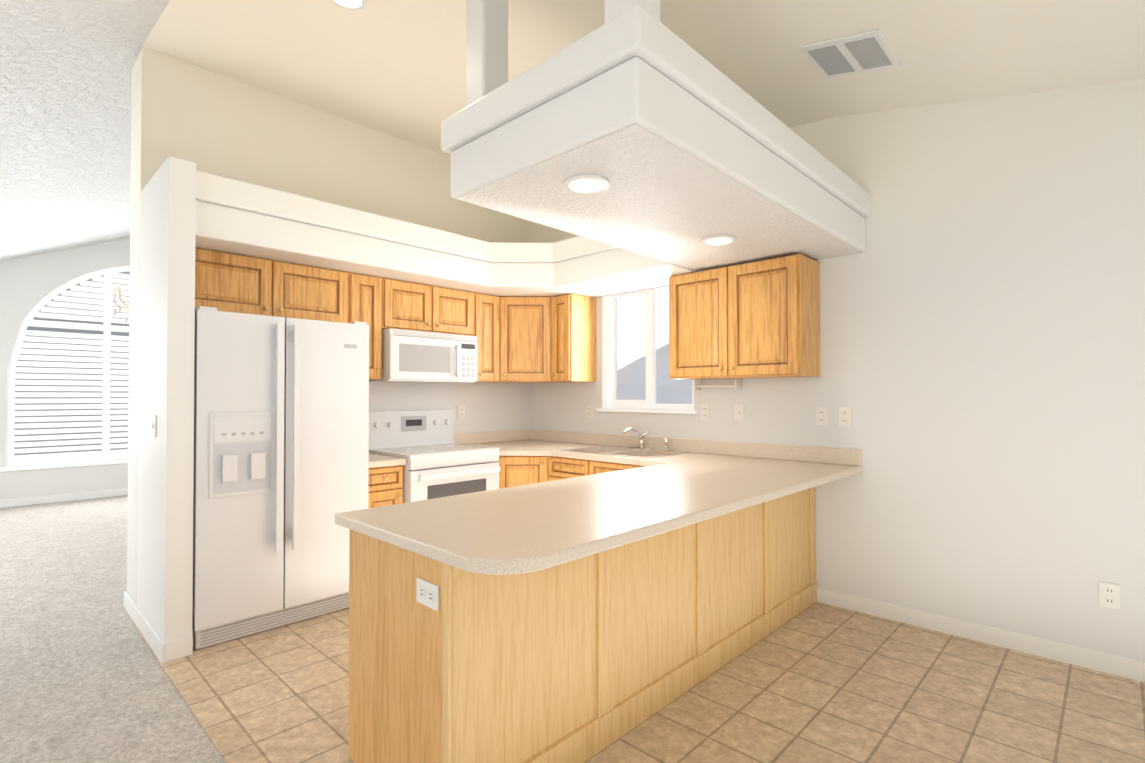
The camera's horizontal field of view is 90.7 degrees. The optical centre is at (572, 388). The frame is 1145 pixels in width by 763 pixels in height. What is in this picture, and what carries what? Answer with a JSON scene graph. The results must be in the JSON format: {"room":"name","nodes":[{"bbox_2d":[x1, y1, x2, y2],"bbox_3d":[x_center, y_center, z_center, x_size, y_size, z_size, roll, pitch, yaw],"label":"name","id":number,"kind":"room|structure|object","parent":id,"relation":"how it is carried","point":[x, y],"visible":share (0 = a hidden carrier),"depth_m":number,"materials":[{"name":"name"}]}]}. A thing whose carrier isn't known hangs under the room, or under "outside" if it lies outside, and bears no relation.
{"room":"kitchen","nodes":[
{"label":"kitchen","id":0,"kind":"room"},
{"bbox_2d":[0,238,129,499],"bbox_3d":[-7.013,-0.915,6.428,0.200,4.600,8.200,-1,-1,44],"label":"wall","id":1,"kind":"structure","parent":0,"point":[27,284],"depth_m":6.88,"materials":[{"name":"white paint"}]},
{"bbox_2d":[0,488,127,507],"bbox_3d":[-7.005,1.336,6.256,0.014,0.095,8.000,-1,-1,44],"label":"baseboard","id":2,"kind":"structure","parent":1,"relation":"attached to","point":[24,501],"depth_m":6.98,"materials":[{"name":"white wood"}]},
{"bbox_2d":[0,266,129,470],"bbox_3d":[-5.668,-0.350,7.723,0.157,2.640,3.000,-1,-1,44],"label":"arched window","id":3,"kind":"structure","parent":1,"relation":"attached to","point":[107,328],"depth_m":7.12,"materials":[{"name":"white"}]},
{"bbox_2d":[0,495,224,762],"bbox_3d":[-2.966,1.364,2.387,11.800,0.050,8.400,-1,-1,44],"label":"floor carpet","id":4,"kind":"object","parent":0,"point":[84,678],"depth_m":2.84,"materials":[{"name":"beige carpet"}]},
{"bbox_2d":[127,46,529,604],"bbox_3d":[-1.590,-0.937,4.523,0.330,4.600,3.050,-1,-1,44],"label":"wall","id":5,"kind":"structure","parent":0,"point":[207,121],"depth_m":3.94,"materials":[{"name":"paint"}]},
{"bbox_2d":[124,591,179,662],"bbox_3d":[-2.370,1.300,3.144,1.054,0.095,0.044,-1,-1,44],"label":"baseboard","id":6,"kind":"structure","parent":5,"relation":"attached to","point":[168,651],"depth_m":2.93,"materials":[{"name":"white wood"}]},
{"bbox_2d":[195,248,286,317],"bbox_3d":[-2.129,-0.623,3.474,0.330,0.367,0.555,-1,-1,44],"label":"upper cabinet","id":7,"kind":"object","parent":5,"relation":"attached to","point":[226,282],"depth_m":3.39,"materials":[{"name":"brown wood"}]},
{"bbox_2d":[287,263,350,322],"bbox_3d":[-1.834,-0.619,3.782,0.330,0.367,0.554,-1,-1,44],"label":"upper cabinet","id":8,"kind":"object","parent":5,"relation":"attached to","point":[313,293],"depth_m":3.72,"materials":[{"name":"brown wood"}]},
{"bbox_2d":[351,273,386,378],"bbox_3d":[-1.556,-0.436,4.070,0.330,0.727,0.246,-1,-1,44],"label":"upper cabinet","id":9,"kind":"object","parent":5,"relation":"attached to","point":[368,293],"depth_m":3.99,"materials":[{"name":"brown wood"}]},
{"bbox_2d":[387,279,442,332],"bbox_3d":[-1.310,-0.615,4.330,0.330,0.362,0.464,-1,-1,44],"label":"upper cabinet","id":10,"kind":"object","parent":5,"relation":"attached to","point":[411,306],"depth_m":4.23,"materials":[{"name":"brown wood"}]},
{"bbox_2d":[369,329,476,382],"bbox_3d":[-1.158,-0.238,4.397,0.449,0.370,0.758,-1,-1,44],"label":"microwave","id":11,"kind":"object","parent":10,"relation":"attached to","point":[409,356],"visible":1,"depth_m":4.22,"materials":[{"name":"white"}]},
{"bbox_2d":[443,288,474,335],"bbox_3d":[-1.077,-0.613,4.573,0.330,0.362,0.464,-1,-1,44],"label":"upper cabinet","id":12,"kind":"object","parent":5,"relation":"attached to","point":[458,305],"depth_m":4.52,"materials":[{"name":"brown wood"}]},
{"bbox_2d":[458,405,464,418],"bbox_3d":[-0.965,0.198,4.916,0.008,0.115,0.072,-1,-1,44],"label":"outlet","id":13,"kind":"object","parent":5,"relation":"attached to","point":[461,411],"visible":1,"depth_m":4.91,"materials":[{"name":"white plastic"}]},
{"bbox_2d":[475,293,498,382],"bbox_3d":[-0.790,-0.427,4.839,0.373,0.727,0.316,-1,-1,44],"label":"upper cabinet","id":14,"kind":"object","parent":5,"relation":"attached to","point":[486,306],"depth_m":4.71,"materials":[{"name":"brown wood"}]},
{"bbox_2d":[495,297,550,382],"bbox_3d":[-0.405,-0.425,5.006,0.699,0.727,0.699,-1,-1,44],"label":"upper cabinet","id":15,"kind":"object","parent":5,"relation":"attached to","point":[523,354],"depth_m":4.82,"materials":[{"name":"brown wood"}]},
{"bbox_2d":[195,170,550,296],"bbox_3d":[-1.084,-0.971,4.118,0.960,0.340,2.935,-1,-1,44],"label":"ceiling soffit","id":16,"kind":"structure","parent":0,"point":[235,216],"depth_m":3.63,"materials":[{"name":"white paint"}]},
{"bbox_2d":[0,0,1144,261],"bbox_3d":[-2.966,-1.786,2.423,11.800,1.463,8.400,-1,-1,44],"label":"ceiling","id":17,"kind":"structure","parent":0,"point":[395,68],"depth_m":3.05,"materials":[{"name":"white paint"}]},
{"bbox_2d":[110,286,128,322],"bbox_3d":[-3.961,-1.311,5.282,0.580,1.497,0.510,-1,-1,44],"label":"chandelier","id":18,"kind":"object","parent":17,"relation":"hanging from","point":[119,307],"visible":0.29,"depth_m":5.15,"materials":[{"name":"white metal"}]},
{"bbox_2d":[330,0,366,9],"bbox_3d":[-1.069,-1.850,2.671,0.190,0.034,0.190,-1,-1,44],"label":"recessed light","id":19,"kind":"object","parent":17,"relation":"in","point":[354,4],"visible":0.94,"depth_m":2.71,"materials":[{"name":"white glass"}]},
{"bbox_2d":[441,0,870,251],"bbox_3d":[0.605,-1.470,2.946,1.090,1.270,2.300,-1,-1,44],"label":"ceiling soffit","id":20,"kind":"structure","parent":17,"relation":"hanging from","point":[628,63],"depth_m":2.14,"materials":[{"name":"white paint"}]},
{"bbox_2d":[456,123,862,270],"bbox_3d":[0.622,-0.833,2.956,0.990,0.005,2.248,-1,-1,44],"label":"ceiling soffit","id":21,"kind":"object","parent":20,"relation":"attached to","point":[661,198],"visible":0.79,"depth_m":2.59,"materials":[{"name":"white paint"}]},
{"bbox_2d":[563,174,609,193],"bbox_3d":[0.057,-0.830,2.301,0.190,0.016,0.190,-1,-1,44],"label":"recessed light","id":22,"kind":"object","parent":21,"relation":"attached to","point":[586,183],"visible":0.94,"depth_m":2.28,"materials":[{"name":"white"}]},
{"bbox_2d":[701,234,736,245],"bbox_3d":[0.810,-0.821,3.130,0.190,0.016,0.190,-1,-1,44],"label":"recessed light","id":23,"kind":"object","parent":21,"relation":"attached to","point":[719,239],"visible":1,"depth_m":3.10,"materials":[{"name":"white glass"}]},
{"bbox_2d":[798,29,901,78],"bbox_3d":[1.365,-1.636,2.781,0.362,0.086,0.370,-1,-1,44],"label":"ceiling vent","id":24,"kind":"object","parent":17,"relation":"in","point":[866,51],"visible":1,"depth_m":2.75,"materials":[{"name":"white metal"}]},
{"bbox_2d":[527,236,697,297],"bbox_3d":[0.327,-0.969,4.356,1.350,0.340,0.639,-1,-1,44],"label":"ceiling soffit","id":25,"kind":"structure","parent":0,"point":[580,265],"depth_m":4.19,"materials":[{"name":"white paint"}]},
{"bbox_2d":[133,602,1144,762],"bbox_3d":[0.689,1.335,2.300,6.000,0.006,3.070,-1,-1,44],"label":"floor","id":26,"kind":"structure","parent":0,"point":[817,682],"depth_m":2.41,"materials":[{"name":"beige tile"}]},
{"bbox_2d":[137,156,195,642],"bbox_3d":[-2.226,0.097,3.088,0.720,2.500,0.115,-1,-1,44],"label":"wall block","id":27,"kind":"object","parent":26,"relation":"on","point":[166,397],"visible":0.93,"depth_m":2.87,"materials":[{"name":"white paint"}]},
{"bbox_2d":[151,415,156,437],"bbox_3d":[-2.199,0.195,2.970,0.072,0.115,0.015,-1,-1,44],"label":"switch","id":28,"kind":"object","parent":27,"relation":"attached to","point":[154,426],"visible":0.98,"depth_m":2.96,"materials":[{"name":"white plastic"}]},
{"bbox_2d":[192,306,368,648],"bbox_3d":[-1.825,0.466,3.431,0.758,1.770,0.920,-1,-1,44],"label":"fridge","id":29,"kind":"object","parent":26,"relation":"on","point":[281,442],"visible":0.83,"depth_m":3.12,"materials":[{"name":"white metal"}]},
{"bbox_2d":[368,453,406,498],"bbox_3d":[-1.455,0.865,3.930,0.647,0.982,0.298,-1,-1,44],"label":"base cabinet","id":30,"kind":"object","parent":26,"relation":"on","point":[385,472],"depth_m":3.75,"materials":[{"name":"brown wood"}]},
{"bbox_2d":[369,410,500,502],"bbox_3d":[-1.046,0.765,4.282,0.738,1.190,0.764,-1,-1,44],"label":"range","id":31,"kind":"object","parent":26,"relation":"on","point":[440,463],"visible":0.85,"depth_m":4.22,"materials":[{"name":"white metal"}]},
{"bbox_2d":[335,463,826,762],"bbox_3d":[0.209,0.897,2.495,0.954,0.884,2.130,-1,-1,44],"label":"kitchen peninsula","id":32,"kind":"object","parent":26,"relation":"on","point":[598,592],"depth_m":2.00,"materials":[{"name":"brown wood"}]},
{"bbox_2d":[416,577,438,610],"bbox_3d":[-0.433,0.611,1.686,0.115,0.072,0.008,-1,-1,44],"label":"outlet","id":33,"kind":"object","parent":32,"relation":"attached to","point":[427,593],"visible":1,"depth_m":1.68,"materials":[{"name":"white plastic"}]},
{"bbox_2d":[454,427,861,482],"bbox_3d":[0.343,0.828,4.112,2.994,1.060,0.930,-1,-1,44],"label":"base cabinet","id":34,"kind":"object","parent":26,"relation":"on","point":[526,453],"depth_m":4.18,"materials":[{"name":"brown wood"}]},
{"bbox_2d":[560,445,688,458],"bbox_3d":[0.385,0.563,4.290,0.820,0.186,0.530,-1,-1,44],"label":"sink","id":35,"kind":"object","parent":34,"relation":"in","point":[641,452],"depth_m":4.34,"materials":[{"name":"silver metal"}]},
{"bbox_2d":[623,427,668,450],"bbox_3d":[0.536,0.383,4.335,0.358,0.174,0.261,-1,-1,44],"label":"faucet","id":36,"kind":"object","parent":34,"relation":"on","point":[641,443],"depth_m":4.43,"materials":[{"name":"silver metal"}]},
{"bbox_2d":[530,78,1144,661],"bbox_3d":[-0.130,-0.927,5.375,11.800,4.600,0.200,-1,-1,44],"label":"wall","id":37,"kind":"structure","parent":0,"point":[982,336],"depth_m":3.02,"materials":[{"name":"paint"}]},
{"bbox_2d":[551,293,595,382],"bbox_3d":[-0.025,-0.427,4.868,0.283,0.727,0.373,-1,-1,44],"label":"upper cabinet","id":38,"kind":"object","parent":37,"relation":"attached to","point":[573,316],"depth_m":4.77,"materials":[{"name":"brown wood"}]},
{"bbox_2d":[586,405,591,417],"bbox_3d":[0.144,0.198,4.954,0.072,0.115,0.008,-1,-1,44],"label":"outlet","id":39,"kind":"object","parent":37,"relation":"attached to","point":[588,411],"visible":1,"depth_m":4.95,"materials":[{"name":"white plastic"}]},
{"bbox_2d":[597,286,696,413],"bbox_3d":[0.607,-0.339,4.576,0.960,1.056,0.145,-1,-1,44],"label":"kitchen window","id":40,"kind":"structure","parent":37,"relation":"in","point":[609,369],"depth_m":4.69,"materials":[{"name":"white plastic"}]},
{"bbox_2d":[669,264,738,379],"bbox_3d":[0.977,-0.437,3.938,0.530,0.727,0.330,-1,-1,44],"label":"upper cabinet","id":41,"kind":"object","parent":37,"relation":"attached to","point":[703,305],"depth_m":3.80,"materials":[{"name":"brown wood"}]},
{"bbox_2d":[694,379,740,389],"bbox_3d":[1.030,-0.034,4.032,0.332,0.073,0.080,-1,-1,44],"label":"paper towel holder","id":42,"kind":"object","parent":41,"relation":"attached to","point":[698,385],"visible":0.96,"depth_m":4.03,"materials":[{"name":"white plastic"}]},
{"bbox_2d":[701,404,709,419],"bbox_3d":[0.974,0.169,4.159,0.072,0.115,0.008,-1,-1,44],"label":"electrical outlet","id":43,"kind":"object","parent":37,"relation":"attached to","point":[705,411],"visible":1,"depth_m":4.15,"materials":[{"name":"white plastic"}]},
{"bbox_2d":[734,405,743,420],"bbox_3d":[1.167,0.167,3.970,0.072,0.115,0.015,-1,-1,44],"label":"light switch","id":44,"kind":"object","parent":37,"relation":"attached to","point":[738,412],"visible":1,"depth_m":3.97,"materials":[{"name":"white plastic"}]},
{"bbox_2d":[739,254,819,378],"bbox_3d":[1.268,-0.441,3.660,0.531,0.727,0.330,-1,-1,44],"label":"upper cabinet","id":45,"kind":"object","parent":37,"relation":"attached to","point":[758,319],"depth_m":3.48,"materials":[{"name":"brown wood"}]},
{"bbox_2d":[816,407,827,425],"bbox_3d":[1.577,0.172,3.581,0.072,0.115,0.008,-1,-1,44],"label":"outlet","id":46,"kind":"object","parent":37,"relation":"attached to","point":[821,415],"visible":1,"depth_m":3.58,"materials":[{"name":"white plastic"}]},
{"bbox_2d":[839,407,851,425],"bbox_3d":[1.679,0.171,3.484,0.072,0.115,0.008,-1,-1,44],"label":"outlet","id":47,"kind":"object","parent":37,"relation":"attached to","point":[845,416],"visible":1,"depth_m":3.48,"materials":[{"name":"white plastic"}]},
{"bbox_2d":[817,587,1144,681],"bbox_3d":[2.724,1.292,2.468,3.251,0.095,0.014,-1,-1,44],"label":"baseboard","id":48,"kind":"structure","parent":37,"relation":"attached to","point":[1128,668],"depth_m":2.96,"materials":[{"name":"white"}]},
{"bbox_2d":[1099,581,1120,609],"bbox_3d":[2.527,0.972,2.662,0.072,0.115,0.008,-1,-1,44],"label":"outlet","id":49,"kind":"object","parent":37,"relation":"attached to","point":[1109,595],"visible":1,"depth_m":2.66,"materials":[{"name":"white plastic"}]},
{"label":"outside","id":50,"kind":"structure","parent":0,"visible":0},
{"bbox_2d":[617,343,691,403],"bbox_3d":[0.705,0.055,6.018,2.900,1.850,0.001,-1,-1,44],"label":"roof","id":51,"kind":"structure","parent":50,"point":[641,372],"depth_m":5.85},
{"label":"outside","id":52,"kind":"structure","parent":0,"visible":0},
{"bbox_2d":[14,272,129,459],"bbox_3d":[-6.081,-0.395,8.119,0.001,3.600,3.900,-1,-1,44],"label":"window blinds","id":53,"kind":"object","parent":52,"point":[72,330],"depth_m":7.51,"materials":[{"name":"white plastic"}]},
{"bbox_2d":[617,286,668,369],"bbox_3d":[1.411,-0.476,5.417,3.900,2.700,0.001,-1,-1,44],"label":"sky","id":54,"kind":"structure","parent":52,"point":[633,317],"depth_m":6.11,"materials":[{"name":"white"}]}
]}

